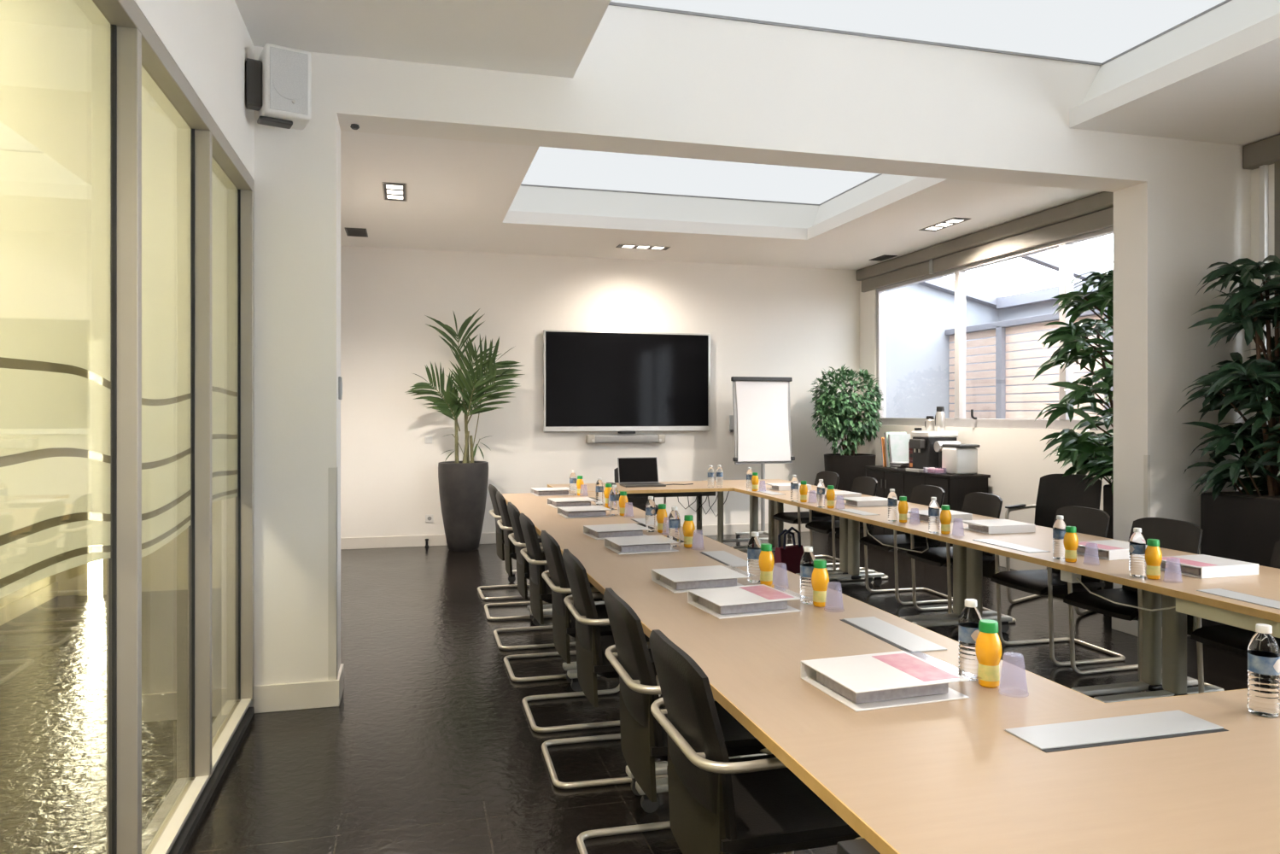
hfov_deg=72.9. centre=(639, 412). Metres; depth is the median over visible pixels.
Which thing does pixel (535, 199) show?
shaft
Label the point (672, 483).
cable
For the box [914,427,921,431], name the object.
storage jar
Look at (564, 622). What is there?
chair
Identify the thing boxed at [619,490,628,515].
juice bottle
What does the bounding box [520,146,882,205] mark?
window
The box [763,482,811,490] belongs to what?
ring binder
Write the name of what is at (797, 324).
wall
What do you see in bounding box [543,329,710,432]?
television
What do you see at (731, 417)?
control plate
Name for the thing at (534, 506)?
meeting table
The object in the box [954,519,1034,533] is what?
ring binder
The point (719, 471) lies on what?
water bottle
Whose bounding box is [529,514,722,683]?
meeting table
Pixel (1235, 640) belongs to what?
chair
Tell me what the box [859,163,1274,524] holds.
wall
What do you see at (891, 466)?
magazine
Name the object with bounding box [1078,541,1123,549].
print
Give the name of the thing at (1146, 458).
trim
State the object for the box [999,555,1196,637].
baseboard
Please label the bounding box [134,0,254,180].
wall
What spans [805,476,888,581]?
chair
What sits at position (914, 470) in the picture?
drip tray
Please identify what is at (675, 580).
ring binder
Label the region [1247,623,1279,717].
water bottle
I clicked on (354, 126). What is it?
ceiling sensor
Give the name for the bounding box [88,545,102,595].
window
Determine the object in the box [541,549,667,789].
chair
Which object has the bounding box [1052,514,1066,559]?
water bottle
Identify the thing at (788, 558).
tote bag
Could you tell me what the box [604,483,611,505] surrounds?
juice bottle
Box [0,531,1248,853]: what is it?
floor
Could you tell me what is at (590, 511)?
ring binder
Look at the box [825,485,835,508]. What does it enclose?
juice bottle
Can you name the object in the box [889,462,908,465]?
magazine
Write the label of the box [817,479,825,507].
water bottle
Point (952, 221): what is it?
recessed light
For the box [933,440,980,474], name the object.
machine
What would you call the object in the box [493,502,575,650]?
chair
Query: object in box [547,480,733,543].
meeting table
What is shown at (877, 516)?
meeting table
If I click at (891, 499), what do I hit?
water bottle
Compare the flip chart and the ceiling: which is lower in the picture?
the flip chart
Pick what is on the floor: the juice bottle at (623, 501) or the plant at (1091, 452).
the plant at (1091, 452)
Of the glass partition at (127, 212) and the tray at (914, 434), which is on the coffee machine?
the tray at (914, 434)
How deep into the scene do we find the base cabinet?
8.94 m
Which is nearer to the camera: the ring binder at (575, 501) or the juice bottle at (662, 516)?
the juice bottle at (662, 516)
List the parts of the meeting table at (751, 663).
leg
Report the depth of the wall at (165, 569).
7.33 m
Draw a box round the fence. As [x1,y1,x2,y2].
[945,307,1113,419]
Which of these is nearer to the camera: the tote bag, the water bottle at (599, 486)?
the water bottle at (599, 486)
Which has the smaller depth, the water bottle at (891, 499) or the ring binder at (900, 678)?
the ring binder at (900, 678)
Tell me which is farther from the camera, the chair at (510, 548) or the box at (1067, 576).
the chair at (510, 548)
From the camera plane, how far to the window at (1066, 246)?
9.17 m
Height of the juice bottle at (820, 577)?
0.178 m
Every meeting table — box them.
[501,491,645,619]
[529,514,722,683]
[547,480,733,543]
[561,543,846,795]
[632,595,1105,812]
[704,479,797,549]
[726,485,875,582]
[770,688,1279,853]
[789,499,1000,622]
[893,522,1198,696]
[1067,561,1279,702]
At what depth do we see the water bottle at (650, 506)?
5.46 m
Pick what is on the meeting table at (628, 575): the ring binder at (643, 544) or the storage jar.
the ring binder at (643, 544)
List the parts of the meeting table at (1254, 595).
leg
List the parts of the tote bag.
handle, handle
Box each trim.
[77,546,106,596]
[327,467,337,679]
[1143,455,1150,517]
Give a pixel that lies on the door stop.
(426, 540)
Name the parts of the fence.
post, rail, post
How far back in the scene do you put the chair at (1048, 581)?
5.37 m
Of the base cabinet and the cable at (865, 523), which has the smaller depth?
the cable at (865, 523)
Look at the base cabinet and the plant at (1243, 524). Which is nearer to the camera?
the plant at (1243, 524)
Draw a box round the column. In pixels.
[1113,181,1250,588]
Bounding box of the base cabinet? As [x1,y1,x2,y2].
[865,465,990,552]
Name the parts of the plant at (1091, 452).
pot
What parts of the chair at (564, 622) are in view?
backrest, seat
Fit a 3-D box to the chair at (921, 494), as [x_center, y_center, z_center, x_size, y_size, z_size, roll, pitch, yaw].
[2.172,1.047,7.030,0.618,0.904,0.528,0,0,-14]
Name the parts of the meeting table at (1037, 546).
leg, leg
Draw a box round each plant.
[806,363,885,537]
[1032,261,1113,589]
[1178,255,1279,626]
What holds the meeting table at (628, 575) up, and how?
on the floor
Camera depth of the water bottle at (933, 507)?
5.40 m
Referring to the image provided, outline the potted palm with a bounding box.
[407,309,525,551]
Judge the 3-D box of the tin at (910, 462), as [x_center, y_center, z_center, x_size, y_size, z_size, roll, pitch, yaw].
[3.016,0.565,9.391,0.152,0.100,0.140,0,0,-15]
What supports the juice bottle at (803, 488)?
on the meeting table at (877, 516)
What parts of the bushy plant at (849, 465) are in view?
pot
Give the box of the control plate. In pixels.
[729,414,733,432]
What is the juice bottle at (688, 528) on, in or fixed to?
on the meeting table at (628, 575)
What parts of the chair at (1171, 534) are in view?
seat, frame, backrest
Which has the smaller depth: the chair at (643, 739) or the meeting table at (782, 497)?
the chair at (643, 739)
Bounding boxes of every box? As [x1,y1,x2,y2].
[618,431,635,433]
[1060,569,1081,583]
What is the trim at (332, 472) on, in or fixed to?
attached to the wall at (297, 192)
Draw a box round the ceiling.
[234,0,1279,269]
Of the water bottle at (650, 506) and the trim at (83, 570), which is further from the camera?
the trim at (83, 570)
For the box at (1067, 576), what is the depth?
4.31 m
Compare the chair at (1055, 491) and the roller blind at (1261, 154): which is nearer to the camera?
the roller blind at (1261, 154)
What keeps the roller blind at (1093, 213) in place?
attached to the window at (1066, 246)
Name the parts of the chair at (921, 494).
seat, frame, backrest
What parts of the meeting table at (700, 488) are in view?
leg, leg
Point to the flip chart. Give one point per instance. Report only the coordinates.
(762, 405)
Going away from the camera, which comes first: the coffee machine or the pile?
the coffee machine
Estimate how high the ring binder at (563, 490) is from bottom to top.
0.050 m
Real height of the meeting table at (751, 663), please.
0.754 m
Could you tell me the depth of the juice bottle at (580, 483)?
7.86 m
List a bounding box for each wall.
[0,555,55,607]
[55,492,221,596]
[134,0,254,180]
[221,110,340,715]
[340,245,859,537]
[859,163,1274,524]
[885,276,1104,420]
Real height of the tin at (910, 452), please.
0.100 m
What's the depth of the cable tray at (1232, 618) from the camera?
3.47 m
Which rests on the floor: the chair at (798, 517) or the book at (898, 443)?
the chair at (798, 517)
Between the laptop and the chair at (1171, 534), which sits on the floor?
the chair at (1171, 534)
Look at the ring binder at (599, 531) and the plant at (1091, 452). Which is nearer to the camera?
the ring binder at (599, 531)
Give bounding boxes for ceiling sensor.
[350,123,359,129]
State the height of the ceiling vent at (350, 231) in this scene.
0.006 m
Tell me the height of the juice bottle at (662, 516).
0.178 m
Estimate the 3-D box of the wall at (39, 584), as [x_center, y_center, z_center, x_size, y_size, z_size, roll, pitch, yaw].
[-3.569,0.100,2.232,0.150,2.800,10.350,0,0,-15]
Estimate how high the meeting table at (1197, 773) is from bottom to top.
0.754 m
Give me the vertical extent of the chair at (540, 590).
0.904 m
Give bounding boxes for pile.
[889,461,908,468]
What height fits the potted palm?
2.635 m
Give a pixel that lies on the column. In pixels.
(1167, 236)
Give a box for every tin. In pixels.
[908,450,912,460]
[908,460,912,467]
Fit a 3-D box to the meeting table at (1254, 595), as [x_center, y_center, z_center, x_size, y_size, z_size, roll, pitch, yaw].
[2.768,1.123,3.547,0.916,0.754,1.727,0,0,-15]
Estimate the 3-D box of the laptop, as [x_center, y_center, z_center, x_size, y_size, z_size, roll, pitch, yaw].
[0.016,0.608,8.923,0.430,0.284,0.357,0,0,-15]
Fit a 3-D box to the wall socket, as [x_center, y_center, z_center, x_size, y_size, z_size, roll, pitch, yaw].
[-2.370,1.189,9.762,0.090,0.090,0.014,0,0,-15]
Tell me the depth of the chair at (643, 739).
2.74 m
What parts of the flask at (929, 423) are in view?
lid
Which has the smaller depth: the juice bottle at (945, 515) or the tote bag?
the juice bottle at (945, 515)
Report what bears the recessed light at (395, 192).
in the ceiling
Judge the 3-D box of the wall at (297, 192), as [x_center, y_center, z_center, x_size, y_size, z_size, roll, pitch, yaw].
[-1.852,-0.018,4.511,0.540,3.035,0.290,0,0,-15]
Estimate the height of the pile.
0.069 m
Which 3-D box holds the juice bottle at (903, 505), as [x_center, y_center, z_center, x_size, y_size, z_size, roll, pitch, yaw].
[1.800,0.661,5.932,0.069,0.178,0.069,0,0,-24]
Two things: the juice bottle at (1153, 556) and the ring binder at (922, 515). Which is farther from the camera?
the ring binder at (922, 515)
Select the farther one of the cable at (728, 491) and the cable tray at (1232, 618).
the cable at (728, 491)
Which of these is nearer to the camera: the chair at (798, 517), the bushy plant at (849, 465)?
the chair at (798, 517)
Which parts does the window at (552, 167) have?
frame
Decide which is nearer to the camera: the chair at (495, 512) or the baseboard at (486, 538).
the chair at (495, 512)
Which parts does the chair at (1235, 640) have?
frame, seat, backrest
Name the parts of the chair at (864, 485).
seat, frame, backrest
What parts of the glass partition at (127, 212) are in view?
frame, sill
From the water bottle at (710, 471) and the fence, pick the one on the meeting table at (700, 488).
the water bottle at (710, 471)
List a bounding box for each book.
[880,437,886,467]
[883,432,906,467]
[888,433,910,461]
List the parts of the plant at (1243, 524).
pot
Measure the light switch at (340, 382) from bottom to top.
0.120 m
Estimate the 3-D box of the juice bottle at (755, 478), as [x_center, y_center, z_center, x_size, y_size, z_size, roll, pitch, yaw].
[1.103,0.661,8.318,0.069,0.178,0.069,0,0,-3]
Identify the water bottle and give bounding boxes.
[569,470,577,495]
[595,477,603,504]
[609,485,619,515]
[645,496,655,531]
[668,506,680,546]
[707,465,713,487]
[716,465,723,487]
[746,467,752,490]
[747,531,761,583]
[790,474,798,501]
[800,546,816,604]
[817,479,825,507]
[887,488,897,520]
[928,496,939,532]
[958,598,981,680]
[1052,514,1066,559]
[1128,527,1145,577]
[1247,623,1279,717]
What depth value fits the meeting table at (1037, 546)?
4.79 m
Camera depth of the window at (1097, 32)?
5.00 m
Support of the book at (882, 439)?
on the base cabinet
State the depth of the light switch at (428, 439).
9.75 m
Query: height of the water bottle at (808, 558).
0.222 m
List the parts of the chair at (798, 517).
seat, frame, backrest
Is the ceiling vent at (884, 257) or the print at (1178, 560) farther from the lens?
the ceiling vent at (884, 257)
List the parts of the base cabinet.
door, door, door, door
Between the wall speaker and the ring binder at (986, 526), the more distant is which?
the ring binder at (986, 526)
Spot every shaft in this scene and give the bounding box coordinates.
[508,174,917,228]
[1081,0,1279,103]
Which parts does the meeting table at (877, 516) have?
leg, leg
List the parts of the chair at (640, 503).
backrest, seat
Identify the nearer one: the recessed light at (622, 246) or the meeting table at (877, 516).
the meeting table at (877, 516)
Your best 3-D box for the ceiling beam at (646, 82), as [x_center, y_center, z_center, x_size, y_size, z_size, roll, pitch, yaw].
[1.100,-1.968,5.296,6.650,0.865,0.290,0,0,-15]
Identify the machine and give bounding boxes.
[905,431,958,472]
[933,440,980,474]
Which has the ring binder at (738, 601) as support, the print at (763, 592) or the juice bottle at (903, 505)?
the print at (763, 592)
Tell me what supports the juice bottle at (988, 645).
on the meeting table at (751, 663)
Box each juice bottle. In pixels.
[576,475,584,495]
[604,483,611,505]
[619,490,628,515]
[656,503,667,532]
[682,514,695,547]
[751,472,758,490]
[758,543,774,584]
[799,480,807,502]
[811,559,829,607]
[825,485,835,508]
[898,496,908,522]
[939,504,951,534]
[975,619,1002,688]
[1063,526,1078,562]
[1144,538,1162,579]
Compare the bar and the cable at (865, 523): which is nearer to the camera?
the cable at (865, 523)
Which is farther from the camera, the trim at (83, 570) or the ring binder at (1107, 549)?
the trim at (83, 570)
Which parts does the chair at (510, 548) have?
backrest, seat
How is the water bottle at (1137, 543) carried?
on the meeting table at (1254, 595)
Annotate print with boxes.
[740,584,794,599]
[871,653,959,681]
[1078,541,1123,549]
[1162,556,1215,566]
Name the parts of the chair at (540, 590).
backrest, frame, seat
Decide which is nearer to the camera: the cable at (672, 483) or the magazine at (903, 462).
the cable at (672, 483)
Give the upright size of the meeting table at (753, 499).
0.750 m
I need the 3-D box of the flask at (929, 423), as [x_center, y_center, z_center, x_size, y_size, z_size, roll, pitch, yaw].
[3.072,0.113,9.223,0.090,0.163,0.136,0,0,-15]
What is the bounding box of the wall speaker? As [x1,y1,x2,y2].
[245,43,311,129]
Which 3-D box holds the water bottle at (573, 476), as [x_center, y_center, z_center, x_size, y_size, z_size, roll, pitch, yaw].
[-0.612,0.639,7.940,0.067,0.222,0.067,0,0,9]
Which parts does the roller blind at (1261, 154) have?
guide rail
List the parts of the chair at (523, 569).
backrest, seat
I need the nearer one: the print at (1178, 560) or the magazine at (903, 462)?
the print at (1178, 560)
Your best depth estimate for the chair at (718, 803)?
2.17 m
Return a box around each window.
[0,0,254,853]
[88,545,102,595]
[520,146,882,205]
[608,0,1231,65]
[876,226,1113,430]
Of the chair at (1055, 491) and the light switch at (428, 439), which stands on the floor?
the chair at (1055, 491)
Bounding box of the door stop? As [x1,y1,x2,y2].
[425,538,428,547]
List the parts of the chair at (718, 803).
backrest, frame, seat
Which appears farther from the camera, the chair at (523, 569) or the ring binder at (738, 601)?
the chair at (523, 569)
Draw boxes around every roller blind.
[856,191,1113,292]
[1242,134,1279,490]
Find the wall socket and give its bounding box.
[425,514,433,522]
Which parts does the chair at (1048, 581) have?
seat, frame, backrest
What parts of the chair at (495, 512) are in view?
backrest, frame, seat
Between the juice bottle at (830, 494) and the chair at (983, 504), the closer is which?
the chair at (983, 504)
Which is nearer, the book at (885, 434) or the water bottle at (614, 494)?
the water bottle at (614, 494)
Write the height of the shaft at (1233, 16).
0.460 m
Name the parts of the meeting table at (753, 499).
leg, leg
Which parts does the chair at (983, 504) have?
seat, frame, backrest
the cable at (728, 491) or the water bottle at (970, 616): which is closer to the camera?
the water bottle at (970, 616)
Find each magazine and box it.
[889,461,908,463]
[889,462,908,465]
[890,465,908,467]
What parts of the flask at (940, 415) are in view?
lid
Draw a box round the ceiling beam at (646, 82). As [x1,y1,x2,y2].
[254,5,1250,192]
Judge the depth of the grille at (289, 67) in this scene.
4.10 m
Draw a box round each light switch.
[338,376,342,399]
[425,436,432,443]
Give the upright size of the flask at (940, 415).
0.265 m
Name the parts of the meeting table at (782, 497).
leg, leg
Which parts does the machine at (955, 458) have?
lever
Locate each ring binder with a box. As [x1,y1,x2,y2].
[531,486,577,496]
[547,496,601,508]
[557,505,617,518]
[583,523,656,539]
[604,534,685,554]
[651,565,757,593]
[687,584,809,619]
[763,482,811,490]
[800,650,969,711]
[807,490,861,500]
[835,496,887,507]
[907,509,972,522]
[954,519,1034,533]
[1076,539,1160,560]
[1160,554,1258,578]
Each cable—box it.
[666,483,693,485]
[677,490,729,520]
[865,522,929,553]
[1075,577,1175,611]
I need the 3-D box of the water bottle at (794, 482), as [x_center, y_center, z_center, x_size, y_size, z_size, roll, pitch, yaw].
[1.312,0.639,7.355,0.067,0.222,0.067,0,0,21]
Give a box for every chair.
[477,484,541,600]
[484,490,552,620]
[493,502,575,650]
[503,513,604,682]
[521,530,619,732]
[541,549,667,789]
[576,587,772,853]
[613,467,666,514]
[648,629,862,853]
[772,471,839,566]
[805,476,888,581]
[859,485,952,605]
[905,492,1016,625]
[990,505,1125,666]
[1005,473,1103,615]
[1063,517,1210,692]
[1190,540,1279,693]
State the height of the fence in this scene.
2.590 m
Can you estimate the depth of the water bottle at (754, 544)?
3.82 m
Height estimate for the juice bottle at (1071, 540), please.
0.178 m
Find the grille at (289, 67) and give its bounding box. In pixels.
[269,46,308,115]
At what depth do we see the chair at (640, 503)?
9.63 m
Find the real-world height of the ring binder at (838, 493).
0.050 m
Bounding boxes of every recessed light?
[381,181,407,201]
[615,244,670,250]
[918,217,971,231]
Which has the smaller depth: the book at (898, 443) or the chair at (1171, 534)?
the chair at (1171, 534)
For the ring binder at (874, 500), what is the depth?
6.96 m
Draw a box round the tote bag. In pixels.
[773,526,804,573]
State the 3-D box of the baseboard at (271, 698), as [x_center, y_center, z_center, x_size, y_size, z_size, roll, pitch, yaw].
[-1.770,1.433,4.524,0.405,0.135,0.305,0,0,-15]
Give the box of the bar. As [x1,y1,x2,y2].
[585,434,665,443]
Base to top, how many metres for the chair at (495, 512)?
0.904 m
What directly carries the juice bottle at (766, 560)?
on the meeting table at (628, 575)
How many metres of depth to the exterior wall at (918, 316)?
11.11 m
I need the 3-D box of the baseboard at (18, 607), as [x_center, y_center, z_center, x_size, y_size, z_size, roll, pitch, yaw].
[-3.470,1.440,2.181,0.015,0.120,10.200,0,0,-15]
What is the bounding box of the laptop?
[617,456,666,487]
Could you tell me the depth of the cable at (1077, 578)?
4.00 m
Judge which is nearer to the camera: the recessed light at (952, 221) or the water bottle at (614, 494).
the water bottle at (614, 494)
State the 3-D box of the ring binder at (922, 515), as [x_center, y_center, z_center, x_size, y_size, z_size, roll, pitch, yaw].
[2.079,0.725,6.098,0.385,0.050,0.291,0,0,-17]
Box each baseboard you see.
[0,580,58,625]
[253,663,344,713]
[340,522,814,549]
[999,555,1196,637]
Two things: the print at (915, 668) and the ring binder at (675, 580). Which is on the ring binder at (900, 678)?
the print at (915, 668)
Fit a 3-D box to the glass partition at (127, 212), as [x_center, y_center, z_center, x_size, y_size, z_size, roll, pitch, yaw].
[-1.095,0.168,1.049,0.082,2.665,6.790,0,0,-15]
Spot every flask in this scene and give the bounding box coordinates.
[924,415,934,431]
[935,406,945,431]
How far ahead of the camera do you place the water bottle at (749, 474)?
8.36 m
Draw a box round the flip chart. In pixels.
[730,376,794,538]
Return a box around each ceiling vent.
[344,227,368,237]
[869,254,897,261]
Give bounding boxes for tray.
[905,467,925,472]
[911,431,958,437]
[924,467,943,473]
[1175,597,1279,637]
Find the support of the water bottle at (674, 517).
on the meeting table at (628, 575)
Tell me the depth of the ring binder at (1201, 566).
4.01 m

